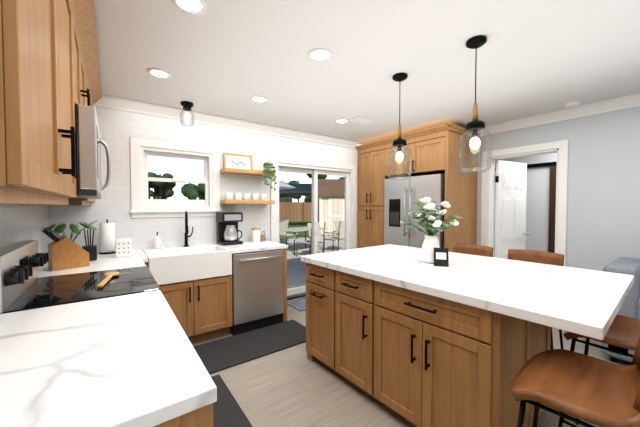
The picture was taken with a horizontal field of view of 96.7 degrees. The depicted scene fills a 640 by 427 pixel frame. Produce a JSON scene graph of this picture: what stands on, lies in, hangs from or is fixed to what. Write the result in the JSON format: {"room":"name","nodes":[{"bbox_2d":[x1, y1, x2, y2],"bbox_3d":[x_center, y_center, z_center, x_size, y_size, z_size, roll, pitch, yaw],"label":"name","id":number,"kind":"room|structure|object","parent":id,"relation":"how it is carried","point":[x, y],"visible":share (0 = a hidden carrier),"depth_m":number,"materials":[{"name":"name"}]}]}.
{"room":"kitchen","nodes":[
{"label":"kitchen","id":0,"kind":"room"},
{"bbox_2d":[0,205,48,252],"bbox_3d":[-0.588,0.141,-0.118,0.158,2.470,6.710,-1,2,-36],"label":"wall","id":1,"kind":"structure","parent":0,"point":[18,223],"depth_m":1.89,"materials":[{"name":"white tile"}]},
{"bbox_2d":[0,0,79,199],"bbox_3d":[-0.988,-0.538,0.823,0.341,0.960,1.028,-1,2,-36],"label":"upper cabinet","id":2,"kind":"object","parent":1,"relation":"attached to","point":[40,53],"depth_m":0.71,"materials":[{"name":"brown wood"}]},
{"bbox_2d":[38,249,147,277],"bbox_3d":[-1.921,0.417,2.409,0.683,0.039,1.065,-1,2,-36],"label":"countertop","id":3,"kind":"structure","parent":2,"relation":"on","point":[103,262],"depth_m":2.20,"materials":[{"name":"white stone"}]},
{"bbox_2d":[43,229,89,270],"bbox_3d":[-1.883,0.257,2.109,0.120,0.294,0.244,1,2,36],"label":"knife block","id":4,"kind":"object","parent":3,"relation":"on","point":[64,252],"visible":1,"depth_m":2.06,"materials":[{"name":"brown wood"}]},
{"bbox_2d":[42,220,97,244],"bbox_3d":[-2.222,0.229,2.527,0.400,0.329,0.384,-1,2,-36],"label":"potted plant","id":5,"kind":"object","parent":3,"relation":"on","point":[60,228],"visible":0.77,"depth_m":2.47,"materials":[{"name":"green plant"}]},
{"bbox_2d":[82,229,96,260],"bbox_3d":[-1.955,0.266,2.412,0.100,0.260,0.100,-1,2,-36],"label":"utensil holder","id":6,"kind":"object","parent":3,"relation":"on","point":[91,249],"visible":0.81,"depth_m":2.39,"materials":[{"name":"black plastic"}]},
{"bbox_2d":[99,219,115,253],"bbox_3d":[-2.071,0.222,2.772,0.140,0.330,0.140,-1,2,-36],"label":"paper towel","id":7,"kind":"object","parent":3,"relation":"on","point":[107,237],"visible":1,"depth_m":2.73,"materials":[{"name":"white paper"}]},
{"bbox_2d":[115,238,131,256],"bbox_3d":[-1.797,0.311,2.603,0.120,0.160,0.102,-1,2,-36],"label":"utensil caddy","id":8,"kind":"object","parent":3,"relation":"on","point":[123,247],"visible":1,"depth_m":2.56,"materials":[{"name":"white ceramic"}]},
{"bbox_2d":[154,232,160,248],"bbox_3d":[-1.756,0.287,3.071,0.066,0.184,0.079,-1,2,-36],"label":"soap dispenser","id":9,"kind":"object","parent":3,"relation":"on","point":[157,242],"visible":1,"depth_m":3.05,"materials":[{"name":"white ceramic"}]},
{"bbox_2d":[12,72,94,203],"bbox_3d":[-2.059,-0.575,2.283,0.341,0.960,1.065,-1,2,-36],"label":"upper cabinet","id":10,"kind":"object","parent":1,"relation":"attached to","point":[89,73],"depth_m":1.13,"materials":[{"name":"brown wood"}]},
{"bbox_2d":[76,0,87,87],"bbox_3d":[-1.518,-0.784,1.540,0.341,0.505,0.756,-1,2,-36],"label":"upper cabinet","id":11,"kind":"object","parent":1,"relation":"attached to","point":[79,27],"depth_m":1.72,"materials":[{"name":"brown wood"}]},
{"bbox_2d":[80,88,103,199],"bbox_3d":[-1.486,-0.342,1.575,0.416,0.501,0.752,-1,2,-36],"label":"microwave","id":12,"kind":"object","parent":1,"relation":"attached to","point":[91,186],"depth_m":1.39,"materials":[{"name":"silver metal"}]},
{"bbox_2d":[49,105,362,251],"bbox_3d":[-0.657,0.035,4.078,5.010,2.470,0.158,-1,2,-36],"label":"wall","id":13,"kind":"structure","parent":0,"point":[118,129],"depth_m":3.25,"materials":[{"name":"white tile"}]},
{"bbox_2d":[130,137,221,217],"bbox_3d":[-1.653,-0.386,3.311,0.950,0.850,0.200,-1,2,-36],"label":"window","id":14,"kind":"structure","parent":13,"relation":"in","point":[141,149],"depth_m":3.23,"materials":[{"name":"white paint"}]},
{"bbox_2d":[93,94,357,147],"bbox_3d":[-0.933,-1.139,3.702,3.855,0.105,0.092,-1,2,-36],"label":"crown molding","id":15,"kind":"structure","parent":13,"relation":"attached to","point":[149,108],"depth_m":3.45,"materials":[{"name":"white paint"}]},
{"bbox_2d":[220,200,274,203],"bbox_3d":[-0.921,-0.147,3.651,0.655,0.045,0.211,-1,2,-36],"label":"shelf","id":16,"kind":"object","parent":13,"relation":"attached to","point":[247,201],"visible":1,"depth_m":3.53,"materials":[{"name":"brown wood"}]},
{"bbox_2d":[226,193,235,199],"bbox_3d":[-1.110,-0.211,3.506,0.101,0.088,0.082,1,2,21],"label":"mug","id":17,"kind":"object","parent":16,"relation":"on","point":[229,196],"depth_m":3.48,"materials":[{"name":"white ceramic"}]},
{"bbox_2d":[236,193,244,199],"bbox_3d":[-1.017,-0.212,3.574,0.101,0.088,0.082,1,2,21],"label":"mug","id":18,"kind":"object","parent":16,"relation":"on","point":[238,196],"depth_m":3.54,"materials":[{"name":"white ceramic"}]},
{"bbox_2d":[245,193,253,199],"bbox_3d":[-0.925,-0.214,3.641,0.101,0.088,0.082,1,2,21],"label":"mug","id":19,"kind":"object","parent":16,"relation":"on","point":[247,195],"depth_m":3.61,"materials":[{"name":"white ceramic"}]},
{"bbox_2d":[254,193,261,199],"bbox_3d":[-0.832,-0.216,3.709,0.101,0.088,0.082,1,2,21],"label":"mug","id":20,"kind":"object","parent":16,"relation":"on","point":[256,196],"depth_m":3.68,"materials":[{"name":"white ceramic"}]},
{"bbox_2d":[262,194,266,199],"bbox_3d":[-0.739,-0.218,3.777,0.101,0.088,0.082,1,2,21],"label":"mug","id":21,"kind":"object","parent":16,"relation":"on","point":[264,196],"depth_m":3.74,"materials":[{"name":"white ceramic"}]},
{"bbox_2d":[220,168,274,175],"bbox_3d":[-0.921,-0.527,3.641,0.655,0.045,0.211,-1,2,-36],"label":"shelf","id":22,"kind":"object","parent":13,"relation":"attached to","point":[242,171],"visible":0.79,"depth_m":3.56,"materials":[{"name":"brown wood"}]},
{"bbox_2d":[223,153,252,169],"bbox_3d":[-1.048,-0.655,3.646,0.370,0.211,0.049,-1,2,-36],"label":"sign frame","id":23,"kind":"object","parent":22,"relation":"on","point":[236,161],"visible":0.94,"depth_m":3.64,"materials":[{"name":"white paper"}]},
{"bbox_2d":[263,162,276,189],"bbox_3d":[-0.684,-0.485,3.720,0.198,0.370,0.144,-1,2,-36],"label":"potted plant","id":24,"kind":"object","parent":22,"relation":"on","point":[267,166],"visible":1,"depth_m":3.69,"materials":[{"name":"green plant"}]},
{"bbox_2d":[271,156,356,300],"bbox_3d":[-0.073,0.222,4.503,1.630,2.075,0.172,-1,2,-36],"label":"door frame","id":25,"kind":"structure","parent":13,"relation":"attached to","point":[296,165],"depth_m":4.47,"materials":[{"name":"white paint"}]},
{"bbox_2d":[94,0,639,143],"bbox_3d":[1.368,-1.180,1.284,5.010,0.100,7.010,-1,2,-36],"label":"ceiling","id":26,"kind":"structure","parent":0,"point":[227,58],"depth_m":2.11,"materials":[{"name":"white paint"}]},
{"bbox_2d":[147,68,171,78],"bbox_3d":[-1.323,-1.153,2.343,0.179,0.008,0.179,0,1,15],"label":"recessed light","id":27,"kind":"object","parent":26,"relation":"in","point":[155,72],"depth_m":2.34,"materials":[{"name":"white plastic"}]},
{"bbox_2d":[180,101,193,125],"bbox_3d":[-1.412,-1.056,3.025,0.136,0.234,0.136,-1,2,-36],"label":"light","id":28,"kind":"object","parent":26,"relation":"attached to","point":[187,105],"visible":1,"depth_m":3.01,"materials":[{"name":"clear glass"}]},
{"bbox_2d":[171,0,206,14],"bbox_3d":[-0.704,-1.132,1.533,0.179,0.008,0.179,-1,2,-42],"label":"recessed light","id":29,"kind":"object","parent":26,"relation":"in","point":[195,7],"depth_m":1.55,"materials":[{"name":"white plastic"}]},
{"bbox_2d":[250,96,267,102],"bbox_3d":[-0.621,-1.167,2.907,0.179,0.008,0.179,0,1,15],"label":"recessed light","id":30,"kind":"object","parent":26,"relation":"in","point":[259,99],"depth_m":2.90,"materials":[{"name":"white plastic"}]},
{"bbox_2d":[308,48,331,61],"bbox_3d":[0.000,-1.145,2.061,0.179,0.008,0.179,0,1,15],"label":"recessed light","id":31,"kind":"object","parent":26,"relation":"in","point":[317,54],"depth_m":2.05,"materials":[{"name":"white plastic"}]},
{"bbox_2d":[335,119,348,123],"bbox_3d":[0.281,-1.186,3.655,0.179,0.008,0.179,1,2,33],"label":"recessed light","id":32,"kind":"object","parent":26,"relation":"in","point":[340,121],"depth_m":3.65,"materials":[{"name":"white"}]},
{"bbox_2d":[350,116,374,123],"bbox_3d":[0.543,-1.181,3.619,0.300,0.014,0.170,-1,2,-36],"label":"ceiling vent","id":33,"kind":"object","parent":26,"relation":"in","point":[359,119],"visible":1,"depth_m":3.59,"materials":[{"name":"white metal"}]},
{"bbox_2d":[388,73,410,179],"bbox_3d":[0.673,-0.723,2.404,0.194,0.869,0.194,-1,2,-36],"label":"pendant light","id":34,"kind":"object","parent":26,"relation":"hanging from","point":[399,142],"visible":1,"depth_m":2.40,"materials":[{"name":"clear glass"}]},
{"bbox_2d":[458,35,491,172],"bbox_3d":[1.035,-0.710,1.895,0.194,0.869,0.194,-1,2,-36],"label":"pendant light","id":35,"kind":"object","parent":26,"relation":"hanging from","point":[474,125],"visible":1,"depth_m":1.89,"materials":[{"name":"clear glass"}]},
{"bbox_2d":[564,101,580,107],"bbox_3d":[2.680,-1.158,3.022,0.130,0.032,0.130,-1,2,-36],"label":"smoke detector","id":36,"kind":"object","parent":26,"relation":"attached to","point":[572,104],"visible":1,"depth_m":2.99,"materials":[{"name":"white paint"}]},
{"bbox_2d":[192,296,633,426],"bbox_3d":[1.368,1.389,1.349,5.010,0.100,7.010,-1,2,-36],"label":"floor","id":37,"kind":"structure","parent":0,"point":[293,386],"depth_m":2.09,"materials":[{"name":"brown wood"}]},
{"bbox_2d":[0,240,160,313],"bbox_3d":[-1.351,0.750,1.701,0.729,1.160,0.752,-1,2,-36],"label":"range","id":38,"kind":"object","parent":37,"relation":"on","point":[23,286],"visible":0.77,"depth_m":1.52,"materials":[{"name":"black glass"}]},
{"bbox_2d":[97,272,119,287],"bbox_3d":[-1.291,0.398,1.742,0.110,0.022,0.366,-1,2,-36],"label":"wooden spoon","id":39,"kind":"object","parent":38,"relation":"on","point":[108,275],"visible":0.98,"depth_m":1.75,"materials":[{"name":"brown wood"}]},
{"bbox_2d":[164,404,212,426],"bbox_3d":[-0.853,0.911,0.959,0.675,0.875,1.028,-1,2,-36],"label":"base cabinet","id":40,"kind":"object","parent":37,"relation":"on","point":[198,419],"depth_m":0.70,"materials":[{"name":"brown wood"}]},
{"bbox_2d":[0,290,216,426],"bbox_3d":[-0.845,0.454,0.942,0.683,0.039,1.046,-1,2,-36],"label":"countertop","id":41,"kind":"structure","parent":40,"relation":"on","point":[118,361],"depth_m":0.81,"materials":[{"name":"white stone"}]},
{"bbox_2d":[149,264,232,342],"bbox_3d":[-1.428,0.970,2.986,0.836,0.655,0.740,-1,2,-36],"label":"base cabinet","id":42,"kind":"object","parent":37,"relation":"on","point":[204,305],"depth_m":2.83,"materials":[{"name":"brown wood"}]},
{"bbox_2d":[151,264,227,283],"bbox_3d":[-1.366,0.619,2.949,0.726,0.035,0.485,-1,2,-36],"label":"sink","id":43,"kind":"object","parent":42,"relation":"on","point":[166,275],"depth_m":2.72,"materials":[{"name":"white ceramic"}]},
{"bbox_2d":[211,374,252,426],"bbox_3d":[-0.552,1.325,1.582,0.430,0.016,1.480,-1,2,-36],"label":"area rug","id":44,"kind":"object","parent":37,"relation":"on","point":[228,411],"visible":0.46,"depth_m":1.89,"materials":[{"name":"rubber"}]},
{"bbox_2d":[193,319,305,373],"bbox_3d":[-0.704,1.294,2.803,1.350,0.016,0.550,-1,2,-36],"label":"area rug","id":45,"kind":"object","parent":37,"relation":"on","point":[224,353],"visible":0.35,"depth_m":2.77,"materials":[{"name":"rubber"}]},
{"bbox_2d":[230,249,283,335],"bbox_3d":[-0.822,0.854,3.375,0.598,0.868,0.631,-1,2,-36],"label":"dishwasher","id":46,"kind":"object","parent":37,"relation":"on","point":[257,290],"visible":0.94,"depth_m":3.14,"materials":[{"name":"silver metal"}]},
{"bbox_2d":[212,240,287,253],"bbox_3d":[-0.847,0.391,3.438,0.672,0.039,0.675,-1,2,-36],"label":"countertop","id":47,"kind":"structure","parent":46,"relation":"on","point":[247,246],"depth_m":3.24,"materials":[{"name":"white stone"}]},
{"bbox_2d":[216,212,242,244],"bbox_3d":[-1.105,0.177,3.474,0.250,0.385,0.260,-1,2,-36],"label":"coffee maker","id":48,"kind":"object","parent":47,"relation":"on","point":[227,228],"visible":1,"depth_m":3.41,"materials":[{"name":"black plastic"}]},
{"bbox_2d":[251,227,259,241],"bbox_3d":[-0.831,0.272,3.695,0.114,0.183,0.114,-1,2,-36],"label":"canister","id":49,"kind":"object","parent":47,"relation":"on","point":[255,234],"visible":0.98,"depth_m":3.65,"materials":[{"name":"white ceramic"}]},
{"bbox_2d":[260,230,264,240],"bbox_3d":[-0.768,0.291,3.779,0.086,0.140,0.085,-1,2,-36],"label":"jar","id":50,"kind":"object","parent":47,"relation":"on","point":[262,237],"visible":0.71,"depth_m":3.75,"materials":[{"name":"clear glass"}]},
{"bbox_2d":[287,297,305,310],"bbox_3d":[-0.129,1.264,4.074,0.640,0.012,0.440,-1,2,-36],"label":"doormat","id":51,"kind":"object","parent":37,"relation":"on","point":[299,304],"visible":0.29,"depth_m":3.98,"materials":[{"name":"grey fabric"}]},
{"bbox_2d":[357,143,384,247],"bbox_3d":[1.146,0.081,4.931,0.787,2.335,0.613,-1,2,-36],"label":"tall cabinet","id":52,"kind":"object","parent":37,"relation":"on","point":[370,223],"depth_m":4.67,"materials":[{"name":"brown wood"}]},
{"bbox_2d":[384,174,444,247],"bbox_3d":[1.568,0.362,4.253,0.879,1.783,0.930,-1,2,-36],"label":"refrigerator","id":53,"kind":"object","parent":37,"relation":"on","point":[401,197],"visible":0.4,"depth_m":4.02,"materials":[{"name":"silver metal"}]},
{"bbox_2d":[301,260,550,426],"bbox_3d":[0.690,0.876,2.230,1.019,0.881,1.606,-1,2,-36],"label":"kitchen island","id":54,"kind":"object","parent":37,"relation":"on","point":[409,335],"depth_m":1.68,"materials":[{"name":"brown wood"}]},
{"bbox_2d":[301,244,634,339],"bbox_3d":[0.924,0.412,2.186,1.349,0.048,1.982,-1,2,-36],"label":"island countertop","id":55,"kind":"structure","parent":54,"relation":"on","point":[539,297],"depth_m":1.65,"materials":[{"name":"white stone"}]},
{"bbox_2d":[400,197,462,263],"bbox_3d":[0.898,0.128,2.223,0.485,0.516,0.467,-1,2,-36],"label":"flower vase","id":56,"kind":"object","parent":55,"relation":"on","point":[430,242],"visible":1,"depth_m":2.19,"materials":[{"name":"white ceramic"}]},
{"bbox_2d":[434,248,448,266],"bbox_3d":[0.899,0.323,2.112,0.100,0.132,0.038,0,2,19],"label":"card stand","id":57,"kind":"object","parent":55,"relation":"on","point":[441,257],"visible":1,"depth_m":2.11,"materials":[{"name":"black plastic"}]},
{"bbox_2d":[452,243,492,256],"bbox_3d":[1.335,0.805,2.658,0.450,1.004,0.471,-1,2,-36],"label":"stool","id":58,"kind":"object","parent":37,"relation":"on","point":[479,250],"visible":0.21,"depth_m":2.77,"materials":[{"name":"brown leather"}]},
{"bbox_2d":[508,249,563,349],"bbox_3d":[1.650,0.815,2.257,0.460,1.004,0.474,-1,2,-36],"label":"stool","id":59,"kind":"object","parent":37,"relation":"on","point":[543,257],"visible":0.1,"depth_m":2.35,"materials":[{"name":"brown leather"},{"name":"black metal"}]},
{"bbox_2d":[509,336,639,426],"bbox_3d":[0.964,0.846,1.048,0.485,1.004,0.467,-1,2,-36],"label":"stool","id":60,"kind":"object","parent":37,"relation":"on","point":[594,391],"visible":1,"depth_m":1.04,"materials":[{"name":"brown leather"},{"name":"black metal"}]},
{"bbox_2d":[558,315,639,426],"bbox_3d":[1.573,0.835,1.487,0.471,1.004,0.450,-1,2,-36],"label":"stool","id":61,"kind":"object","parent":37,"relation":"on","point":[623,332],"visible":0.6,"depth_m":1.50,"materials":[{"name":"brown leather"},{"name":"black metal"}]},
{"bbox_2d":[601,257,639,362],"bbox_3d":[3.274,0.757,2.074,0.700,1.128,1.650,-1,2,-36],"label":"sofa","id":62,"kind":"object","parent":37,"relation":"on","point":[630,307],"visible":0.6,"depth_m":2.42,"materials":[{"name":"fabric"}]},
{"bbox_2d":[494,153,556,251],"bbox_3d":[3.491,-0.019,4.228,1.860,2.570,3.500,-1,2,-36],"label":"wall","id":63,"kind":"structure","parent":0,"point":[537,207],"depth_m":5.09,"materials":[{"name":"white paint"}]},
{"bbox_2d":[495,162,556,252],"bbox_3d":[3.838,0.169,5.108,0.055,2.110,1.700,-1,2,-36],"label":"door frame","id":64,"kind":"structure","parent":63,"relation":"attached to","point":[552,212],"depth_m":4.88,"materials":[{"name":"metal"}]},
{"bbox_2d":[477,106,639,270],"bbox_3d":[3.328,0.068,2.753,0.150,2.470,6.710,-1,2,-36],"label":"wall","id":65,"kind":"structure","parent":0,"point":[603,208],"depth_m":3.07,"materials":[{"name":"grey paint"}]},
{"bbox_2d":[384,131,475,178],"bbox_3d":[1.620,-0.823,4.262,0.787,0.495,0.990,-1,2,-36],"label":"upper cabinet","id":66,"kind":"object","parent":65,"relation":"attached to","point":[434,150],"depth_m":3.85,"materials":[{"name":"brown wood"}]},
{"bbox_2d":[494,160,529,258],"bbox_3d":[2.849,0.252,4.183,0.757,2.020,0.217,-1,2,-36],"label":"door","id":67,"kind":"structure","parent":65,"relation":"in","point":[510,202],"depth_m":4.15,"materials":[{"name":"white paint"}]},
{"bbox_2d":[480,140,567,266],"bbox_3d":[2.626,0.212,3.705,0.180,2.135,0.940,-1,2,-36],"label":"trim","id":68,"kind":"structure","parent":65,"relation":"attached to","point":[560,148],"depth_m":3.53,"materials":[{"name":"white paint"}]},
{"bbox_2d":[478,93,639,135],"bbox_3d":[3.721,-1.095,1.982,0.092,0.105,5.050,-1,2,-36],"label":"crown molding","id":69,"kind":"structure","parent":65,"relation":"attached to","point":[629,101],"depth_m":3.21,"materials":[{"name":"white paint"}]},
{"label":"outside","id":70,"kind":"structure","parent":0,"visible":0},
{"bbox_2d":[280,221,336,239],"bbox_3d":[-13.814,0.690,35.688,100.000,0.200,66.339,-1,2,-36],"label":"ground","id":71,"kind":"structure","parent":70,"point":[295,224],"depth_m":16.86,"materials":[{"name":"green plant"}]},
{"bbox_2d":[148,197,204,203],"bbox_3d":[-7.952,0.248,11.651,13.050,1.900,0.110,-1,2,-36],"label":"fence","id":72,"kind":"object","parent":71,"relation":"on","point":[174,201],"depth_m":12.76,"materials":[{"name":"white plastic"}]},
{"bbox_2d":[148,172,344,201],"bbox_3d":[-11.874,-4.153,33.622,72.726,9.588,13.377,-1,2,-36],"label":"trees","id":73,"kind":"object","parent":71,"relation":"on","point":[185,188],"depth_m":32.11,"materials":[{"name":"green plant"}]},
{"bbox_2d":[279,202,311,221],"bbox_3d":[-8.232,-0.085,23.823,75.000,1.950,0.140,-1,2,-36],"label":"fence","id":74,"kind":"object","parent":71,"relation":"on","point":[292,211],"depth_m":28.12,"materials":[{"name":"brown wood"}]},
{"bbox_2d":[279,183,311,194],"bbox_3d":[-1.470,-0.647,21.351,6.000,3.200,4.400,0,1,-6],"label":"carport","id":75,"kind":"object","parent":71,"relation":"on","point":[302,189],"depth_m":20.16,"materials":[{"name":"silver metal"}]},
{"bbox_2d":[280,236,344,288],"bbox_3d":[-1.613,1.274,8.060,11.000,0.030,7.338,-1,2,-36],"label":"patio slab","id":76,"kind":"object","parent":71,"relation":"on","point":[300,268],"depth_m":8.82,"materials":[{"name":"concrete"}]},
{"bbox_2d":[279,182,294,189],"bbox_3d":[-1.737,0.019,9.636,1.900,2.400,1.900,-1,2,-36],"label":"umbrella","id":77,"kind":"object","parent":76,"relation":"on","point":[284,186],"depth_m":9.45,"materials":[{"name":"white fabric"}]},
{"bbox_2d":[279,218,295,244],"bbox_3d":[-1.261,0.698,10.502,0.638,1.002,0.568,1,2,39],"label":"chair","id":78,"kind":"object","parent":76,"relation":"on","point":[284,225],"depth_m":10.51,"materials":[{"name":"beige fabric"}]},
{"bbox_2d":[279,227,326,254],"bbox_3d":[-0.640,0.862,9.345,1.000,0.730,1.600,1,2,39],"label":"patio table","id":79,"kind":"object","parent":76,"relation":"on","point":[299,229],"depth_m":8.99,"materials":[{"name":"beige"}]},
{"bbox_2d":[296,222,325,256],"bbox_3d":[-0.261,0.754,8.252,0.638,1.002,0.568,1,2,42],"label":"outdoor chair","id":80,"kind":"object","parent":76,"relation":"on","point":[309,225],"depth_m":8.18,"materials":[{"name":"beige"}]},
{"bbox_2d":[324,221,344,250],"bbox_3d":[0.533,0.730,9.207,0.638,1.002,0.568,1,2,36],"label":"outdoor chair","id":81,"kind":"object","parent":76,"relation":"on","point":[340,235],"depth_m":9.07,"materials":[{"name":"beige"}]},
{"bbox_2d":[311,179,344,234],"bbox_3d":[1.900,-0.427,16.198,4.600,3.020,3.400,0,1,-6],"label":"shed","id":82,"kind":"object","parent":71,"relation":"on","point":[331,201],"depth_m":14.55,"materials":[{"name":"beige wood"}]}
]}

